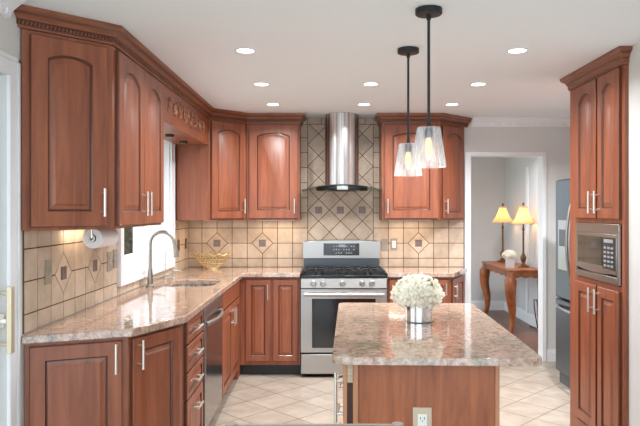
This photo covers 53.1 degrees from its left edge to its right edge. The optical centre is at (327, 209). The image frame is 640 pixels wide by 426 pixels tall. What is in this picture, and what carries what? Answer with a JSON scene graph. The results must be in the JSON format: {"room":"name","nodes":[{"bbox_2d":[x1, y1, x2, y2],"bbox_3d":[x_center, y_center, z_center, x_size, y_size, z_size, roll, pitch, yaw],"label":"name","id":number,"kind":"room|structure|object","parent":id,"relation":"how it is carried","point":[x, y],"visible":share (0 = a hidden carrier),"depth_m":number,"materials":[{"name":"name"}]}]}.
{"room":"kitchen","nodes":[
{"label":"kitchen","id":0,"kind":"room"},
{"bbox_2d":[0,11,188,425],"bbox_3d":[-1.445,0.293,2.748,0.170,2.384,7.295,0,0,0],"label":"wall","id":1,"kind":"structure","parent":0,"point":[81,281],"depth_m":3.08,"materials":[{"name":"paint"}]},
{"bbox_2d":[0,286,14,353],"bbox_3d":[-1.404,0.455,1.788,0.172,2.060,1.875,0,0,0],"label":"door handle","id":2,"kind":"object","parent":1,"relation":"in","point":[9,321],"depth_m":2.67,"materials":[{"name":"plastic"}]},
{"bbox_2d":[0,50,19,425],"bbox_3d":[-1.361,0.410,1.788,0.017,2.150,2.071,0,0,0],"label":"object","id":3,"kind":"structure","parent":1,"relation":"attached to","point":[9,64],"depth_m":2.75,"materials":[{"name":"white paint"}]},
{"bbox_2d":[0,0,25,17],"bbox_3d":[-1.327,-0.857,0.910,0.085,0.085,3.620,0,0,0],"label":"trim","id":4,"kind":"structure","parent":1,"relation":"attached to","point":[7,7],"depth_m":2.67,"materials":[{"name":"white paint"}]},
{"bbox_2d":[45,259,51,284],"bbox_3d":[-1.354,0.300,3.115,0.018,0.120,0.070,0,0,0],"label":"light switch","id":5,"kind":"object","parent":1,"relation":"attached to","point":[48,263],"visible":1,"depth_m":3.11,"materials":[{"name":"beige plastic"}]},
{"bbox_2d":[21,28,113,230],"bbox_3d":[-1.208,-0.357,2.999,0.306,0.900,0.317,0,0,0],"label":"upper cabinet","id":6,"kind":"object","parent":1,"relation":"attached to","point":[67,83],"visible":1,"depth_m":2.96,"materials":[{"name":"brown wood"}]},
{"bbox_2d":[14,4,305,127],"bbox_3d":[-0.979,-0.853,4.568,0.744,0.090,3.697,0,0,16],"label":"crown molding","id":7,"kind":"structure","parent":6,"relation":"on","point":[27,17],"depth_m":3.33,"materials":[{"name":"brown wood"}]},
{"bbox_2d":[107,252,111,271],"bbox_3d":[-1.358,0.320,3.980,0.010,0.120,0.070,0,0,0],"label":"outlet","id":8,"kind":"object","parent":1,"relation":"attached to","point":[109,254],"visible":1,"depth_m":3.97,"materials":[{"name":"beige plastic"}]},
{"bbox_2d":[113,249,116,267],"bbox_3d":[-1.358,0.310,4.090,0.010,0.120,0.070,0,0,0],"label":"outlet","id":9,"kind":"object","parent":1,"relation":"attached to","point":[114,250],"visible":1,"depth_m":4.07,"materials":[{"name":"beige plastic"}]},
{"bbox_2d":[114,47,163,228],"bbox_3d":[-1.180,-0.357,3.605,0.363,0.900,0.890,0,0,0],"label":"upper cabinet","id":10,"kind":"object","parent":1,"relation":"attached to","point":[138,95],"visible":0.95,"depth_m":3.46,"materials":[{"name":"brown wood"}]},
{"bbox_2d":[83,229,118,248],"bbox_3d":[-1.215,0.146,3.433,0.104,0.105,0.305,0,0,0],"label":"paper towel holder","id":11,"kind":"object","parent":10,"relation":"attached to","point":[92,238],"visible":0.9,"depth_m":3.30,"materials":[{"name":"white paper"}]},
{"bbox_2d":[163,84,208,145],"bbox_3d":[-1.188,-0.689,4.855,0.300,0.237,1.606,0,0,0],"label":"window valance","id":12,"kind":"object","parent":10,"relation":"attached to","point":[182,120],"visible":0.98,"depth_m":4.80,"materials":[{"name":"brown wood"}]},
{"bbox_2d":[165,134,173,137],"bbox_3d":[-1.210,-0.564,4.890,0.072,0.020,0.072,0,0,0],"label":"puck light","id":13,"kind":"object","parent":12,"relation":"attached to","point":[166,135],"visible":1,"depth_m":4.86,"materials":[{"name":"metal"}]},
{"bbox_2d":[117,140,174,286],"bbox_3d":[-1.435,-0.108,4.880,0.190,1.213,1.475,0,0,0],"label":"window","id":14,"kind":"structure","parent":1,"relation":"in","point":[136,262],"depth_m":5.36,"materials":[{"name":"white paint"}]},
{"bbox_2d":[176,119,245,220],"bbox_3d":[-1.058,-0.357,5.964,0.606,0.900,0.598,0,0,0],"label":"upper cabinet","id":15,"kind":"object","parent":1,"relation":"attached to","point":[210,179],"visible":0.88,"depth_m":5.70,"materials":[{"name":"brown wood"}]},
{"bbox_2d":[23,0,639,117],"bbox_3d":[1.325,-0.949,4.360,5.750,0.100,10.520,0,0,0],"label":"ceiling","id":16,"kind":"structure","parent":0,"point":[316,57],"depth_m":3.56,"materials":[{"name":"paint"}]},
{"bbox_2d":[235,48,255,52],"bbox_3d":[-0.465,-0.896,3.600,0.120,0.004,0.120,0,0,0],"label":"recessed light","id":17,"kind":"object","parent":16,"relation":"in","point":[240,50],"visible":1,"depth_m":3.59,"materials":[{"name":"white paint"}]},
{"bbox_2d":[237,49,253,52],"bbox_3d":[-0.465,-0.896,3.600,0.094,0.003,0.094,0,0,0],"label":"diffuser","id":18,"kind":"object","parent":17,"relation":"attached to","point":[238,50],"depth_m":3.59,"materials":[{"name":"white plastic"}]},
{"bbox_2d":[253,82,269,85],"bbox_3d":[-0.475,-0.896,4.560,0.120,0.004,0.120,0,0,0],"label":"recessed light","id":19,"kind":"object","parent":16,"relation":"in","point":[256,83],"visible":1,"depth_m":4.56,"materials":[{"name":"white paint"}]},
{"bbox_2d":[363,82,378,85],"bbox_3d":[0.305,-0.896,4.550,0.120,0.004,0.120,0,0,0],"label":"recessed light","id":20,"kind":"object","parent":16,"relation":"in","point":[365,83],"visible":1,"depth_m":4.53,"materials":[{"name":"white paint"}]},
{"bbox_2d":[394,46,422,175],"bbox_3d":[0.447,-0.544,3.565,0.160,0.707,0.160,0,0,0],"label":"pendant light","id":21,"kind":"object","parent":16,"relation":"hanging from","point":[407,51],"visible":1,"depth_m":3.56,"materials":[{"name":"clear glass"}]},
{"bbox_2d":[405,144,410,151],"bbox_3d":[0.447,-0.344,3.565,0.036,0.041,0.036,0,0,0],"label":"socket","id":22,"kind":"object","parent":21,"relation":"attached to","point":[407,146],"depth_m":3.55,"materials":[{"name":"metal"}]},
{"bbox_2d":[411,5,445,167],"bbox_3d":[0.450,-0.544,2.860,0.160,0.707,0.160,0,0,0],"label":"pendant light","id":23,"kind":"object","parent":16,"relation":"hanging from","point":[427,12],"visible":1,"depth_m":2.85,"materials":[{"name":"clear glass"}]},
{"bbox_2d":[425,128,432,137],"bbox_3d":[0.450,-0.344,2.860,0.036,0.041,0.036,0,0,0],"label":"socket","id":24,"kind":"object","parent":23,"relation":"attached to","point":[428,131],"depth_m":2.85,"materials":[{"name":"metal"}]},
{"bbox_2d":[445,103,458,105],"bbox_3d":[1.052,-0.896,5.430,0.120,0.004,0.120,0,0,0],"label":"recessed light","id":25,"kind":"object","parent":16,"relation":"in","point":[449,104],"visible":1,"depth_m":5.43,"materials":[{"name":"white paint"}]},
{"bbox_2d":[470,82,486,85],"bbox_3d":[1.070,-0.896,4.560,0.120,0.004,0.120,0,0,0],"label":"recessed light","id":26,"kind":"object","parent":16,"relation":"in","point":[475,83],"visible":1,"depth_m":4.55,"materials":[{"name":"white paint"}]},
{"bbox_2d":[506,48,527,52],"bbox_3d":[1.065,-0.896,3.600,0.120,0.004,0.120,0,0,0],"label":"recessed light","id":27,"kind":"object","parent":16,"relation":"in","point":[512,50],"visible":1,"depth_m":3.59,"materials":[{"name":"white paint"}]},
{"bbox_2d":[509,49,525,52],"bbox_3d":[1.065,-0.896,3.600,0.094,0.003,0.094,0,0,0],"label":"diffuser","id":28,"kind":"object","parent":27,"relation":"attached to","point":[510,50],"depth_m":3.59,"materials":[{"name":"white plastic"}]},
{"bbox_2d":[188,118,569,348],"bbox_3d":[0.775,0.293,6.330,4.290,2.384,0.130,0,0,0],"label":"wall","id":29,"kind":"structure","parent":0,"point":[325,215],"depth_m":6.27,"materials":[{"name":"tile"}]},
{"bbox_2d":[246,123,300,219],"bbox_3d":[-0.512,-0.357,6.085,0.495,0.900,0.363,0,0,0],"label":"upper cabinet","id":30,"kind":"object","parent":29,"relation":"attached to","point":[273,150],"visible":1,"depth_m":5.94,"materials":[{"name":"brown wood"}]},
{"bbox_2d":[257,220,294,220],"bbox_3d":[-0.500,0.098,6.120,0.360,0.007,0.040,0,0,0],"label":"strip light","id":31,"kind":"object","parent":30,"relation":"attached to","point":[257,220],"visible":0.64,"depth_m":6.10,"materials":[{"name":"white paint"}]},
{"bbox_2d":[301,112,382,191],"bbox_3d":[0.130,-0.536,6.004,0.750,0.721,0.528,0,0,0],"label":"range hood","id":32,"kind":"object","parent":29,"relation":"attached to","point":[341,128],"visible":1,"depth_m":5.90,"materials":[{"name":"metal"}]},
{"bbox_2d":[381,239,387,249],"bbox_3d":[0.553,0.340,6.259,0.062,0.112,0.018,0,0,0],"label":"light switch","id":33,"kind":"object","parent":29,"relation":"attached to","point":[384,242],"visible":1,"depth_m":6.26,"materials":[{"name":"beige plastic"}]},
{"bbox_2d":[391,238,396,249],"bbox_3d":[0.645,0.335,6.263,0.066,0.112,0.010,0,0,0],"label":"outlet","id":34,"kind":"object","parent":29,"relation":"attached to","point":[393,240],"visible":1,"depth_m":6.26,"materials":[{"name":"white plastic"}]},
{"bbox_2d":[379,123,439,219],"bbox_3d":[0.770,-0.357,6.085,0.541,0.900,0.363,0,0,0],"label":"upper cabinet","id":35,"kind":"object","parent":29,"relation":"attached to","point":[407,195],"visible":0.9,"depth_m":5.94,"materials":[{"name":"brown wood"}]},
{"bbox_2d":[388,220,430,220],"bbox_3d":[0.780,0.098,6.120,0.400,0.007,0.040,0,0,0],"label":"strip light","id":36,"kind":"object","parent":35,"relation":"attached to","point":[388,220],"visible":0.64,"depth_m":6.10,"materials":[{"name":"white paint"}]},
{"bbox_2d":[374,113,471,127],"bbox_3d":[0.940,-0.853,6.090,0.984,0.090,0.365,0,0,0],"label":"crown molding","id":37,"kind":"structure","parent":29,"relation":"attached to","point":[444,118],"depth_m":5.95,"materials":[{"name":"brown wood"}]},
{"bbox_2d":[440,123,463,219],"bbox_3d":[1.187,-0.357,6.113,0.287,0.900,0.307,0,0,0],"label":"upper cabinet","id":38,"kind":"object","parent":29,"relation":"attached to","point":[452,175],"visible":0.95,"depth_m":6.07,"materials":[{"name":"brown wood"}]},
{"bbox_2d":[465,152,546,361],"bbox_3d":[1.738,0.459,6.330,0.799,2.052,0.141,0,0,0],"label":"trim","id":39,"kind":"structure","parent":29,"relation":"attached to","point":[542,156],"depth_m":6.26,"materials":[{"name":"white paint"}]},
{"bbox_2d":[547,349,555,361],"bbox_3d":[2.471,1.425,6.267,0.658,0.120,0.016,0,0,0],"label":"baseboard","id":40,"kind":"structure","parent":29,"relation":"attached to","point":[551,353],"depth_m":6.26,"materials":[{"name":"white paint"}]},
{"bbox_2d":[208,310,569,425],"bbox_3d":[1.325,1.525,4.360,5.750,0.080,10.520,0,0,0],"label":"floor","id":41,"kind":"structure","parent":0,"point":[529,396],"depth_m":5.07,"materials":[{"name":"beige tile"}]},
{"bbox_2d":[24,325,179,425],"bbox_3d":[-1.075,1.042,3.139,0.585,0.885,0.540,0,0,0],"label":"base cabinet","id":42,"kind":"object","parent":41,"relation":"on","point":[126,381],"visible":0.97,"depth_m":2.99,"materials":[{"name":"brown wood"}]},
{"bbox_2d":[179,310,203,425],"bbox_3d":[-1.050,1.042,3.688,0.634,0.885,0.556,0,0,0],"label":"base cabinet","id":43,"kind":"object","parent":41,"relation":"on","point":[191,336],"visible":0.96,"depth_m":3.64,"materials":[{"name":"brown wood"}]},
{"bbox_2d":[201,295,223,425],"bbox_3d":[-1.037,1.046,4.310,0.646,0.878,0.676,0,0,0],"label":"dishwasher","id":44,"kind":"object","parent":41,"relation":"on","point":[213,313],"visible":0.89,"depth_m":4.23,"materials":[{"name":"silver metal"}]},
{"bbox_2d":[186,281,239,396],"bbox_3d":[-1.050,1.042,5.127,0.634,0.885,0.946,0,0,0],"label":"base cabinet","id":45,"kind":"object","parent":41,"relation":"on","point":[230,306],"visible":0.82,"depth_m":5.07,"materials":[{"name":"brown wood"}]},
{"bbox_2d":[232,280,240,379],"bbox_3d":[-1.079,1.042,5.934,0.577,0.885,0.663,0,0,0],"label":"base cabinet","id":46,"kind":"object","parent":41,"relation":"on","point":[238,372],"visible":0.08,"depth_m":5.65,"materials":[{"name":"brown wood"}]},
{"bbox_2d":[21,267,302,344],"bbox_3d":[-0.805,0.579,4.554,1.116,0.040,3.425,0,0,0],"label":"countertop","id":47,"kind":"structure","parent":46,"relation":"on","point":[142,310],"depth_m":3.67,"materials":[{"name":"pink stone"}]},
{"bbox_2d":[146,230,178,286],"bbox_3d":[-1.209,0.353,4.679,0.235,0.410,0.068,0,0,-9],"label":"kitchen faucet","id":48,"kind":"object","parent":47,"relation":"on","point":[150,277],"visible":1,"depth_m":4.66,"materials":[{"name":"silver metal"}]},
{"bbox_2d":[163,249,173,278],"bbox_3d":[-1.298,0.436,5.205,0.091,0.243,0.035,0,0,11],"label":"filter faucet","id":49,"kind":"object","parent":47,"relation":"on","point":[167,249],"visible":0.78,"depth_m":5.21,"materials":[{"name":"silver metal"}]},
{"bbox_2d":[172,269,180,278],"bbox_3d":[-1.239,0.522,5.230,0.086,0.071,0.040,0,0,0],"label":"soap dispenser","id":50,"kind":"object","parent":47,"relation":"on","point":[173,270],"visible":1,"depth_m":5.22,"materials":[{"name":"silver metal"}]},
{"bbox_2d":[170,285,213,286],"bbox_3d":[-1.040,0.698,4.907,0.414,0.194,0.489,0,0,0],"label":"sink","id":51,"kind":"object","parent":47,"relation":"in","point":[173,285],"visible":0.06,"depth_m":5.15,"materials":[{"name":"metal"}]},
{"bbox_2d":[193,252,230,268],"bbox_3d":[-1.100,0.482,6.085,0.362,0.151,0.340,0,0,0],"label":"wire bowl","id":52,"kind":"object","parent":47,"relation":"on","point":[202,262],"visible":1,"depth_m":6.12,"materials":[{"name":"gold metal"}]},
{"bbox_2d":[240,276,300,373],"bbox_3d":[-0.518,1.042,5.964,0.542,0.885,0.602,0,0,0],"label":"base cabinet","id":53,"kind":"object","parent":41,"relation":"on","point":[270,307],"visible":0.96,"depth_m":5.70,"materials":[{"name":"brown wood"}]},
{"bbox_2d":[225,422,402,425],"bbox_3d":[-0.037,1.031,1.514,0.484,0.908,0.468,0,0,0],"label":"dining chair","id":54,"kind":"object","parent":41,"relation":"on","point":[227,423],"visible":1,"depth_m":1.72,"materials":[{"name":"brown wood"}]},
{"bbox_2d":[301,239,386,375],"bbox_3d":[0.140,0.886,5.927,0.764,1.197,0.656,0,0,0],"label":"gas range","id":55,"kind":"object","parent":41,"relation":"on","point":[334,272],"visible":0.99,"depth_m":5.66,"materials":[{"name":"silver metal"}]},
{"bbox_2d":[301,268,386,278],"bbox_3d":[0.140,0.584,5.913,0.764,0.047,0.494,0,0,0],"label":"cooktop","id":56,"kind":"object","parent":55,"relation":"in","point":[307,273],"depth_m":5.74,"materials":[{"name":"black metal"}]},
{"bbox_2d":[334,365,499,425],"bbox_3d":[0.369,1.037,3.142,0.649,0.896,1.270,0,0,2],"label":"kitchen island","id":57,"kind":"object","parent":41,"relation":"on","point":[372,394],"visible":0.52,"depth_m":2.52,"materials":[{"name":"brown wood"}]},
{"bbox_2d":[413,407,431,425],"bbox_3d":[0.370,0.834,2.512,0.074,0.118,0.010,0,0,2],"label":"outlet","id":58,"kind":"object","parent":57,"relation":"attached to","point":[422,416],"visible":1,"depth_m":2.51,"materials":[{"name":"white plastic"}]},
{"bbox_2d":[418,414,426,425],"bbox_3d":[0.370,0.834,2.509,0.035,0.068,0.003,0,0,2],"label":"socket","id":59,"kind":"object","parent":58,"relation":"attached to","point":[420,423],"depth_m":2.51,"materials":[{"name":"white plastic"}]},
{"bbox_2d":[332,303,541,366],"bbox_3d":[0.440,0.574,3.135,0.800,0.030,1.440,0,0,2],"label":"island countertop","id":60,"kind":"structure","parent":57,"relation":"on","point":[458,334],"depth_m":2.76,"materials":[{"name":"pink stone"}]},
{"bbox_2d":[404,305,432,322],"bbox_3d":[0.456,0.495,3.225,0.142,0.125,0.142,0,0,0],"label":"vase","id":61,"kind":"object","parent":60,"relation":"on","point":[413,315],"visible":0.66,"depth_m":3.17,"materials":[{"name":"silver metal"}]},
{"bbox_2d":[390,273,444,308],"bbox_3d":[0.454,0.433,3.227,0.279,0.226,0.272,0,0,0],"label":"hydrangea bouquet","id":62,"kind":"object","parent":61,"relation":"in","point":[420,290],"visible":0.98,"depth_m":3.13,"materials":[{"name":"white plant"}]},
{"bbox_2d":[387,274,463,302],"bbox_3d":[0.916,1.042,5.964,0.776,0.885,0.602,0,0,0],"label":"base cabinet","id":63,"kind":"object","parent":41,"relation":"on","point":[453,287],"visible":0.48,"depth_m":5.72,"materials":[{"name":"brown wood"}]},
{"bbox_2d":[382,267,466,276],"bbox_3d":[0.931,0.579,5.973,0.808,0.040,0.587,0,0,0],"label":"countertop","id":64,"kind":"structure","parent":63,"relation":"on","point":[391,271],"depth_m":5.82,"materials":[{"name":"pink stone"}]},
{"bbox_2d":[480,261,537,332],"bbox_3d":[2.370,1.108,8.400,0.460,0.769,1.420,0,0,0],"label":"console table","id":65,"kind":"object","parent":41,"relation":"on","point":[510,282],"visible":0.79,"depth_m":7.78,"materials":[{"name":"brown wood"}]},
{"bbox_2d":[492,203,512,261],"bbox_3d":[2.435,0.313,8.920,0.307,0.818,0.307,0,0,0],"label":"table lamp","id":66,"kind":"object","parent":65,"relation":"on","point":[502,216],"visible":0.92,"depth_m":8.87,"materials":[{"name":"yellow fabric"}]},
{"bbox_2d":[505,258,514,268],"bbox_3d":[2.255,0.657,7.930,0.092,0.130,0.092,0,0,0],"label":"ceramic vase","id":67,"kind":"object","parent":65,"relation":"on","point":[509,263],"visible":0.84,"depth_m":7.89,"materials":[{"name":"white ceramic"}]},
{"bbox_2d":[502,250,516,259],"bbox_3d":[2.250,0.549,7.934,0.191,0.120,0.192,0,0,0],"label":"bouquet","id":68,"kind":"object","parent":67,"relation":"in","point":[508,254],"visible":1,"depth_m":7.87,"materials":[{"name":"white plant"}]},
{"bbox_2d":[511,202,535,266],"bbox_3d":[2.478,0.313,8.120,0.307,0.818,0.307,0,0,0],"label":"table lamp","id":69,"kind":"object","parent":65,"relation":"on","point":[523,217],"visible":1,"depth_m":8.07,"materials":[{"name":"yellow fabric"}]},
{"bbox_2d":[556,178,569,387],"bbox_3d":[2.325,0.613,5.128,0.831,1.745,0.895,0,0,0],"label":"refrigerator","id":70,"kind":"object","parent":41,"relation":"on","point":[562,186],"visible":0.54,"depth_m":5.38,"materials":[{"name":"silver metal"}]},
{"bbox_2d":[570,65,628,425],"bbox_3d":[1.919,0.339,3.951,0.662,2.292,0.798,0,0,0],"label":"pantry cabinet","id":71,"kind":"object","parent":41,"relation":"on","point":[599,108],"visible":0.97,"depth_m":3.82,"materials":[{"name":"brown wood"}]},
{"bbox_2d":[560,46,632,90],"bbox_3d":[1.696,-0.853,3.951,0.207,0.090,0.902,0,0,0],"label":"crown molding","id":72,"kind":"structure","parent":71,"relation":"attached to","point":[619,56],"depth_m":3.83,"materials":[{"name":"brown wood"}]},
{"bbox_2d":[576,222,621,285],"bbox_3d":[1.861,0.254,3.909,0.478,0.343,0.642,0,0,0],"label":"microwave","id":73,"kind":"object","parent":71,"relation":"in","point":[598,245],"visible":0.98,"depth_m":3.83,"materials":[{"name":"silver metal"}]},
{"bbox_2d":[471,157,504,300],"bbox_3d":[1.625,0.293,9.560,2.250,2.384,0.120,0,0,0],"label":"wall","id":74,"kind":"structure","parent":0,"point":[487,173],"depth_m":9.50,"materials":[{"name":"paint"}]},
{"bbox_2d":[505,157,537,316],"bbox_3d":[2.690,0.293,7.947,0.120,2.384,3.105,0,0,0],"label":"wall","id":75,"kind":"structure","parent":0,"point":[515,167],"depth_m":8.70,"materials":[{"name":"paint"}]},
{"bbox_2d":[471,301,537,327],"bbox_3d":[1.615,1.415,7.952,2.030,0.140,3.095,0,0,0],"label":"baseboard","id":76,"kind":"structure","parent":75,"relation":"attached to","point":[521,314],"depth_m":9.37,"materials":[{"name":"white paint"}]},
{"bbox_2d":[526,167,528,312],"bbox_3d":[2.621,0.390,8.420,0.018,1.910,0.080,0,0,0],"label":"trim","id":77,"kind":"structure","parent":75,"relation":"attached to","point":[527,168],"depth_m":8.38,"materials":[{"name":"white paint"}]},
{"bbox_2d":[529,299,537,328],"bbox_3d":[2.593,1.292,7.909,0.060,0.377,0.427,0,0,-3],"label":"lamp cord","id":78,"kind":"object","parent":75,"relation":"hanging from","point":[533,299],"visible":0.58,"depth_m":7.96,"materials":[{"name":"black plastic"}]},
{"bbox_2d":[629,42,639,425],"bbox_3d":[1.727,0.293,1.324,0.120,2.384,4.448,0,0,0],"label":"wall","id":79,"kind":"structure","parent":0,"point":[634,59],"depth_m":3.47,"materials":[{"name":"paint"}]},
{"bbox_3d":[2.353,0.293,4.853,1.133,2.384,2.845,0,0,0],"label":"wall","id":80,"kind":"structure","parent":0,"visible":0},
{"bbox_2d":[471,117,569,126],"bbox_3d":[2.100,-0.857,6.232,1.400,0.085,0.085,0,0,0],"label":"trim","id":81,"kind":"structure","parent":80,"relation":"attached to","point":[476,121],"depth_m":6.24,"materials":[{"name":"white paint"}]},
{"label":"outside","id":82,"kind":"structure","parent":0,"visible":0},
{"bbox_3d":[-7.767,1.515,10.550,12.465,0.060,22.900,0,0,0],"label":"lawn","id":83,"kind":"structure","parent":82,"visible":0},
{"bbox_2d":[124,227,132,254],"bbox_3d":[-3.263,0.285,9.198,1.196,3.000,1.207,0,0,0],"label":"shrub","id":84,"kind":"object","parent":83,"relation":"on","point":[128,232],"visible":0.02,"depth_m":9.04,"materials":[{"name":"green plant"}]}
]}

